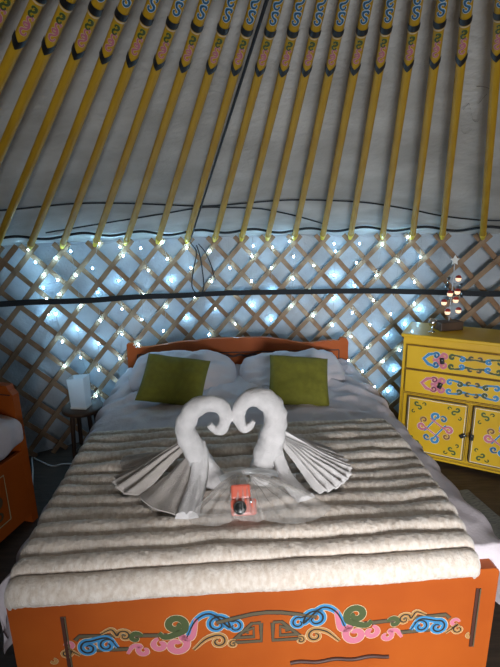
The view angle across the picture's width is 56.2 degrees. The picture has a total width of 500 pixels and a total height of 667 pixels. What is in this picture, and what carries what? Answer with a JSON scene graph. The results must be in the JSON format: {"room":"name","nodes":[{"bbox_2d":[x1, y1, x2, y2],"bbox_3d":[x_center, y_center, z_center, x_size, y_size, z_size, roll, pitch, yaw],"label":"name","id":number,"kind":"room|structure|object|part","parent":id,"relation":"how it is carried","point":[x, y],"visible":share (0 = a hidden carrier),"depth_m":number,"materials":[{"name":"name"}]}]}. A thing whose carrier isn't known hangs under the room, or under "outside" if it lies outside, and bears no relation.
{"room":"traditional dwelling","nodes":[
{"label":"traditional dwelling","id":0,"kind":"room"},
{"bbox_2d":[0,0,499,245],"bbox_3d":[0.191,-0.315,0.379,6.476,0.862,6.476,0,15,4],"label":"ceiling","id":1,"kind":"structure","parent":0,"point":[468,170],"depth_m":1.76,"materials":[{"name":"fabric"}]},
{"bbox_2d":[45,206,321,232],"bbox_3d":[-0.328,-0.706,2.877,1.818,0.140,0.297,-4,15,-11],"label":"cable","id":2,"kind":"object","parent":1,"relation":"attached to","point":[216,206],"visible":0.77,"depth_m":2.83,"materials":[{"name":"black plastic"}]},
{"bbox_2d":[0,199,499,220],"bbox_3d":[0.103,-0.638,2.503,3.726,0.155,0.563,-3,15,-9],"label":"cable","id":3,"kind":"object","parent":1,"relation":"attached to","point":[282,199],"visible":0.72,"depth_m":2.67,"materials":[{"name":"black plastic"}]},
{"bbox_2d":[4,226,499,239],"bbox_3d":[-0.028,-0.553,2.674,5.053,0.060,1.472,-3,15,-6],"label":"cord","id":4,"kind":"object","parent":1,"relation":"attached to","point":[357,227],"visible":0.77,"depth_m":3.20,"materials":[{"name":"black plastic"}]},
{"bbox_2d":[0,233,499,457],"bbox_3d":[0.003,0.723,0.909,6.810,1.552,6.742,-1,15,0],"label":"wall","id":5,"kind":"structure","parent":0,"point":[460,244],"depth_m":3.48,"materials":[{"name":"fabric"}]},
{"bbox_2d":[0,0,15,29],"bbox_3d":[-1.083,-0.579,1.576,2.679,0.833,0.046,13,20,42],"label":"pole","id":6,"kind":"object","parent":5,"relation":"on","point":[6,6],"visible":1,"depth_m":0.96,"materials":[{"name":"yellow paint"}]},
{"bbox_2d":[0,0,47,93],"bbox_3d":[-1.009,-0.599,1.645,0.047,0.833,2.679,-15,20,-41],"label":"pole","id":7,"kind":"object","parent":5,"relation":"on","point":[20,36],"visible":1,"depth_m":1.06,"materials":[{"name":"yellow paint"}]},
{"bbox_2d":[0,0,75,164],"bbox_3d":[-0.926,-0.620,1.714,0.045,0.833,2.679,-13,19,-38],"label":"pole","id":8,"kind":"object","parent":5,"relation":"on","point":[65,7],"visible":1,"depth_m":1.19,"materials":[{"name":"yellow paint"}]},
{"bbox_2d":[0,0,106,245],"bbox_3d":[-0.834,-0.639,1.782,0.045,0.833,2.679,-12,18,-34],"label":"pole","id":9,"kind":"object","parent":5,"relation":"on","point":[95,9],"visible":1,"depth_m":1.35,"materials":[{"name":"yellow paint"}]},
{"bbox_2d":[27,0,133,250],"bbox_3d":[-0.744,-0.657,1.839,0.045,0.833,2.679,-10,18,-30],"label":"pole","id":10,"kind":"object","parent":5,"relation":"on","point":[121,13],"visible":1,"depth_m":1.40,"materials":[{"name":"yellow paint"}]},
{"bbox_2d":[60,0,160,248],"bbox_3d":[-0.644,-0.674,1.895,0.045,0.833,2.679,-9,17,-27],"label":"pole","id":11,"kind":"object","parent":5,"relation":"on","point":[146,19],"visible":1,"depth_m":1.42,"materials":[{"name":"yellow paint"}]},
{"bbox_2d":[93,0,186,246],"bbox_3d":[-0.530,-0.690,1.948,0.045,0.833,2.679,-8,16,-23],"label":"pole","id":12,"kind":"object","parent":5,"relation":"on","point":[172,22],"visible":1,"depth_m":1.44,"materials":[{"name":"yellow paint"}]},
{"bbox_2d":[124,0,211,245],"bbox_3d":[-0.426,-0.703,1.989,0.045,0.833,2.679,-7,16,-19],"label":"pole","id":13,"kind":"object","parent":5,"relation":"on","point":[197,23],"visible":1,"depth_m":1.45,"materials":[{"name":"yellow paint"}]},
{"bbox_2d":[156,0,237,243],"bbox_3d":[-0.297,-0.717,2.029,0.047,0.833,2.679,-5,16,-16],"label":"pole","id":14,"kind":"object","parent":5,"relation":"on","point":[229,7],"visible":1,"depth_m":1.46,"materials":[{"name":"yellow paint"}]},
{"bbox_2d":[185,0,260,242],"bbox_3d":[-0.190,-0.726,2.055,0.047,0.833,2.679,-4,15,-11],"label":"pole","id":15,"kind":"object","parent":5,"relation":"on","point":[247,29],"visible":1,"depth_m":1.48,"materials":[{"name":"yellow paint"}]},
{"bbox_2d":[190,0,268,294],"bbox_3d":[-0.174,-0.536,2.179,0.182,1.142,2.463,-3,15,-8],"label":"cord","id":16,"kind":"object","parent":15,"relation":"hanging from","point":[265,4],"visible":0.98,"depth_m":1.62,"materials":[{"name":"black fabric"}]},
{"bbox_2d":[24,234,425,396],"bbox_3d":[-0.115,-0.087,3.489,2.763,1.234,0.389,-3,15,-6],"label":"string lights","id":17,"kind":"object","parent":5,"relation":"hanging from","point":[302,234],"visible":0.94,"depth_m":3.44,"materials":[{"name":"white plastic"}]},
{"bbox_2d":[212,0,283,241],"bbox_3d":[-0.074,-0.734,2.076,0.044,0.833,2.679,-3,15,-8],"label":"pole","id":18,"kind":"object","parent":5,"relation":"on","point":[270,30],"visible":1,"depth_m":1.49,"materials":[{"name":"yellow paint"}]},
{"bbox_2d":[0,288,499,306],"bbox_3d":[0.005,-0.114,2.678,5.548,0.115,1.770,-2,15,-5],"label":"belt","id":19,"kind":"object","parent":5,"relation":"attached to","point":[10,303],"visible":0.99,"depth_m":3.40,"materials":[{"name":"black fabric"}]},
{"bbox_2d":[239,0,305,241],"bbox_3d":[0.037,-0.739,2.088,0.045,0.833,2.679,-2,15,-4],"label":"pole","id":20,"kind":"object","parent":5,"relation":"on","point":[292,33],"visible":1,"depth_m":1.49,"materials":[{"name":"yellow paint"}]},
{"bbox_2d":[265,0,327,240],"bbox_3d":[0.147,-0.743,2.093,0.044,0.833,2.679,-1,15,-1],"label":"pole","id":21,"kind":"object","parent":5,"relation":"on","point":[314,33],"visible":1,"depth_m":1.49,"materials":[{"name":"yellow paint"}]},
{"bbox_2d":[292,0,349,240],"bbox_3d":[0.262,-0.745,2.092,0.045,0.833,2.679,0,15,3],"label":"pole","id":22,"kind":"object","parent":5,"relation":"on","point":[338,28],"visible":1,"depth_m":1.49,"materials":[{"name":"yellow paint"}]},
{"bbox_2d":[320,0,372,239],"bbox_3d":[0.386,-0.744,2.082,0.044,0.833,2.679,1,15,6],"label":"pole","id":23,"kind":"object","parent":5,"relation":"on","point":[362,28],"visible":1,"depth_m":1.49,"materials":[{"name":"yellow paint"}]},
{"bbox_2d":[348,0,396,239],"bbox_3d":[0.501,-0.742,2.066,0.044,0.833,2.679,2,15,10],"label":"pole","id":24,"kind":"object","parent":5,"relation":"on","point":[386,26],"visible":1,"depth_m":1.49,"materials":[{"name":"yellow paint"}]},
{"bbox_2d":[380,0,422,239],"bbox_3d":[0.627,-0.737,2.039,0.045,0.833,2.679,3,16,14],"label":"pole","id":25,"kind":"object","parent":5,"relation":"on","point":[413,26],"visible":1,"depth_m":1.48,"materials":[{"name":"yellow paint"}]},
{"bbox_2d":[409,0,448,239],"bbox_3d":[0.740,-0.731,2.007,0.045,0.833,2.679,4,16,17],"label":"pole","id":26,"kind":"object","parent":5,"relation":"on","point":[439,21],"visible":1,"depth_m":1.47,"materials":[{"name":"yellow paint"}]},
{"bbox_2d":[439,0,473,239],"bbox_3d":[0.846,-0.723,1.969,0.045,0.833,2.679,5,16,21],"label":"pole","id":27,"kind":"object","parent":5,"relation":"on","point":[464,21],"visible":1,"depth_m":1.47,"materials":[{"name":"yellow paint"}]},
{"bbox_2d":[479,0,499,239],"bbox_3d":[0.973,-0.710,1.914,0.045,0.833,2.679,6,17,26],"label":"pole","id":28,"kind":"object","parent":5,"relation":"on","point":[494,85],"visible":1,"depth_m":1.55,"materials":[{"name":"yellow paint"}]},
{"bbox_2d":[0,442,499,666],"bbox_3d":[0.227,1.530,0.877,6.516,0.001,6.516,-1,15,0],"label":"floor","id":29,"kind":"structure","parent":0,"point":[484,485],"depth_m":2.89,"materials":[{"name":"brown wood"}]},
{"bbox_2d":[0,382,37,541],"bbox_3d":[-1.852,0.890,1.765,0.762,0.850,1.990,3,16,14],"label":"bed","id":30,"kind":"object","parent":29,"relation":"on","point":[17,496],"visible":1,"depth_m":2.51,"materials":[{"name":"orange paint"}]},
{"bbox_3d":[-1.327,0.913,2.279,0.001,0.268,0.407,3,16,15],"label":"painted panel","id":31,"kind":"part","parent":30,"relation":"part of","materials":[{"name":"orange wood"}]},
{"bbox_2d":[0,414,22,460],"bbox_3d":[-1.856,0.733,1.723,0.853,0.264,1.880,3,16,14],"label":"mattress","id":32,"kind":"object","parent":30,"relation":"on","point":[11,432],"visible":1,"depth_m":2.42,"materials":[{"name":"white fabric"}]},
{"bbox_3d":[-1.495,1.077,1.720,0.028,0.400,1.905,3,16,14],"label":"rail","id":33,"kind":"part","parent":30,"relation":"part of","materials":[{"name":"orange paint"}]},
{"bbox_2d":[31,457,71,480],"bbox_3d":[-1.337,0.919,3.231,0.313,0.010,0.448,-8,17,-24],"label":"cable","id":34,"kind":"object","parent":29,"relation":"on","point":[31,457],"visible":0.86,"depth_m":3.26,"materials":[{"name":"grey plastic"}]},
{"bbox_2d":[61,398,102,458],"bbox_3d":[-1.061,0.706,3.054,0.256,0.506,0.256,-1,15,0],"label":"stool","id":35,"kind":"object","parent":29,"relation":"on","point":[97,404],"visible":0.53,"depth_m":2.96,"materials":[{"name":"brown wood"}]},
{"bbox_3d":[-1.123,0.736,2.997,0.029,0.481,0.057,13,21,43],"label":"leg","id":36,"kind":"part","parent":35,"relation":"part of","materials":[{"name":"brown wood"}]},
{"bbox_2d":[66,374,91,409],"bbox_3d":[-1.071,0.365,2.946,0.112,0.209,0.090,1,15,8],"label":"table lamp","id":37,"kind":"object","parent":35,"relation":"on","point":[79,391],"visible":1,"depth_m":2.92,"materials":[{"name":"white"}]},
{"bbox_3d":[-1.124,0.703,3.118,0.056,0.481,0.030,13,21,43],"label":"leg","id":38,"kind":"part","parent":35,"relation":"part of","materials":[{"name":"brown wood"}]},
{"bbox_3d":[-1.066,0.475,2.992,0.256,0.028,0.256,-1,15,0],"label":"seat","id":39,"kind":"part","parent":35,"relation":"part of","materials":[{"name":"brown wood"}]},
{"bbox_3d":[-0.998,0.733,2.997,0.056,0.481,0.030,13,21,43],"label":"leg","id":40,"kind":"part","parent":35,"relation":"part of","materials":[{"name":"brown wood"}]},
{"bbox_2d":[6,336,498,666],"bbox_3d":[-0.018,0.672,2.567,1.655,0.784,2.089,-2,15,-3],"label":"bed","id":41,"kind":"object","parent":29,"relation":"on","point":[439,622],"visible":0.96,"depth_m":1.59,"materials":[{"name":"orange paint"}]},
{"bbox_3d":[-0.079,0.309,3.531,1.640,0.584,0.035,-2,15,-3],"label":"headboard","id":42,"kind":"part","parent":41,"relation":"part of","materials":[{"name":"orange paint"}]},
{"bbox_2d":[0,358,499,653],"bbox_3d":[-0.013,0.631,2.553,1.802,0.348,1.995,-2,15,-3],"label":"sheet","id":43,"kind":"object","parent":41,"relation":"on","point":[355,398],"visible":0.23,"depth_m":2.62,"materials":[{"name":"white fabric"}]},
{"bbox_2d":[135,353,210,404],"bbox_3d":[-0.468,0.285,2.878,0.424,0.271,0.266,0,15,5],"label":"cushion","id":44,"kind":"object","parent":43,"relation":"on","point":[166,379],"visible":0.92,"depth_m":2.83,"materials":[{"name":"green fabric"}]},
{"bbox_2d":[128,350,236,391],"bbox_3d":[-0.457,0.287,3.201,0.730,0.272,0.455,-2,15,-2],"label":"pillow","id":45,"kind":"object","parent":43,"relation":"on","point":[221,370],"visible":0.37,"depth_m":3.18,"materials":[{"name":"white fabric"}]},
{"bbox_2d":[4,418,480,610],"bbox_3d":[-0.011,0.660,1.986,1.598,0.168,1.052,-2,15,-3],"label":"throw","id":46,"kind":"object","parent":43,"relation":"on","point":[390,522],"visible":0.73,"depth_m":1.63,"materials":[{"name":"fur"}]},
{"bbox_2d":[112,395,232,518],"bbox_3d":[-0.353,0.437,1.865,0.535,0.406,0.336,8,18,30],"label":"swan","id":47,"kind":"object","parent":46,"relation":"on","point":[180,493],"visible":1,"depth_m":1.82,"materials":[{"name":"white fabric"}]},
{"bbox_2d":[232,387,351,501],"bbox_3d":[0.198,0.414,1.851,0.485,0.407,0.302,-9,17,-27],"label":"swan","id":48,"kind":"object","parent":46,"relation":"on","point":[322,467],"visible":1,"depth_m":1.84,"materials":[{"name":"white fabric"}]},
{"bbox_2d":[239,348,344,387],"bbox_3d":[0.292,0.279,3.239,0.730,0.272,0.459,-3,15,-7],"label":"pillow","id":49,"kind":"object","parent":43,"relation":"on","point":[255,369],"visible":0.41,"depth_m":3.22,"materials":[{"name":"white fabric"}]},
{"bbox_2d":[269,355,328,405],"bbox_3d":[0.295,0.285,2.841,0.380,0.254,0.276,-1,15,2],"label":"cushion","id":50,"kind":"object","parent":43,"relation":"on","point":[297,380],"visible":0.94,"depth_m":2.79,"materials":[{"name":"green fabric"}]},
{"bbox_3d":[0.036,1.063,1.627,1.627,0.517,0.050,-2,15,-3],"label":"footboard","id":51,"kind":"part","parent":41,"relation":"part of","materials":[{"name":"orange paint"}]},
{"bbox_2d":[398,322,499,473],"bbox_3d":[1.466,0.440,3.096,0.896,0.900,0.368,7,17,27],"label":"dresser","id":52,"kind":"object","parent":29,"relation":"on","point":[449,403],"visible":0.94,"depth_m":3.00,"materials":[{"name":"yellow wood"}]},
{"bbox_2d":[428,318,436,332],"bbox_3d":[1.184,-0.051,3.043,0.054,0.085,0.054,-1,15,0],"label":"goblet","id":53,"kind":"object","parent":52,"relation":"on","point":[432,322],"visible":1,"depth_m":3.03,"materials":[{"name":"silver metal"}]},
{"bbox_2d":[428,318,436,326],"bbox_3d":[1.184,-0.068,3.038,0.054,0.050,0.054,-1,15,0],"label":"bowl","id":54,"kind":"object","parent":53,"relation":"on","point":[432,322],"depth_m":3.02,"materials":[{"name":"metal"}]},
{"bbox_3d":[1.223,0.622,3.097,0.369,0.396,0.020,7,17,27],"label":"door","id":55,"kind":"part","parent":52,"relation":"part of","materials":[{"name":"yellow paint"}]},
{"bbox_2d":[433,255,463,330],"bbox_3d":[1.308,-0.264,3.046,0.169,0.489,0.093,-4,15,-11],"label":"tree","id":56,"kind":"object","parent":52,"relation":"on","point":[450,324],"visible":1,"depth_m":3.04,"materials":[{"name":"brown wood"}]},
{"bbox_2d":[441,299,446,304],"bbox_3d":[1.251,-0.202,3.020,0.036,0.042,0.037,-1,15,0],"label":"bauble","id":57,"kind":"object","parent":56,"relation":"on","point":[443,302],"depth_m":3.01,"materials":[{"name":"red paint"}]},
{"bbox_2d":[447,290,452,296],"bbox_3d":[1.287,-0.258,3.013,0.036,0.042,0.037,-1,15,0],"label":"bauble","id":58,"kind":"object","parent":56,"relation":"on","point":[450,292],"depth_m":3.00,"materials":[{"name":"red paint"}]},
{"bbox_3d":[1.312,-0.265,3.049,0.011,0.390,0.007,-4,15,-11],"label":"stem","id":59,"kind":"part","parent":56,"relation":"part of","materials":[{"name":"silver metal"}]},
{"bbox_2d":[453,297,458,302],"bbox_3d":[1.333,-0.218,3.034,0.036,0.042,0.037,-1,15,0],"label":"bauble","id":60,"kind":"object","parent":56,"relation":"on","point":[455,299],"depth_m":3.02,"materials":[{"name":"red paint"}]},
{"bbox_2d":[454,288,460,294],"bbox_3d":[1.337,-0.271,3.021,0.036,0.042,0.037,-1,15,0],"label":"bauble","id":61,"kind":"object","parent":56,"relation":"on","point":[457,291],"depth_m":3.01,"materials":[{"name":"red paint"}]},
{"bbox_2d":[455,307,460,312],"bbox_3d":[1.359,-0.152,3.057,0.036,0.042,0.037,-1,15,0],"label":"bauble","id":62,"kind":"object","parent":56,"relation":"on","point":[458,310],"depth_m":3.04,"materials":[{"name":"red paint"}]},
{"bbox_2d":[455,275,461,281],"bbox_3d":[1.334,-0.353,2.998,0.036,0.042,0.037,-1,15,0],"label":"bauble","id":63,"kind":"object","parent":56,"relation":"on","point":[458,278],"depth_m":2.99,"materials":[{"name":"red paint"}]},
{"bbox_3d":[1.390,0.351,2.929,0.814,0.162,0.018,7,17,27],"label":"drawer","id":64,"kind":"part","parent":52,"relation":"part of","materials":[{"name":"yellow wood"}]},
{"bbox_3d":[1.387,0.190,2.886,0.814,0.162,0.018,7,17,27],"label":"drawer","id":65,"kind":"part","parent":52,"relation":"part of","materials":[{"name":"yellow wood"}]},
{"bbox_3d":[1.576,0.665,2.913,0.369,0.396,0.020,7,17,27],"label":"door","id":66,"kind":"part","parent":52,"relation":"part of","materials":[{"name":"yellow paint"}]},
{"bbox_2d":[459,489,499,538],"bbox_3d":[1.293,1.163,2.133,0.420,0.010,1.500,-4,15,-12],"label":"rug","id":67,"kind":"object","parent":29,"relation":"on","point":[469,497],"visible":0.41,"depth_m":2.69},
{"bbox_3d":[0.033,0.583,1.728,0.513,0.088,0.278,-2,15,-3],"label":"gift bag","id":68,"kind":"object","parent":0,"visible":0},
{"bbox_2d":[230,484,256,515],"bbox_3d":[-0.024,0.606,1.694,0.094,0.095,0.102,-2,15,-3],"label":"camera","id":69,"kind":"object","parent":68,"relation":"in","point":[241,504],"visible":1,"depth_m":1.68,"materials":[{"name":"red plastic"}]}
]}

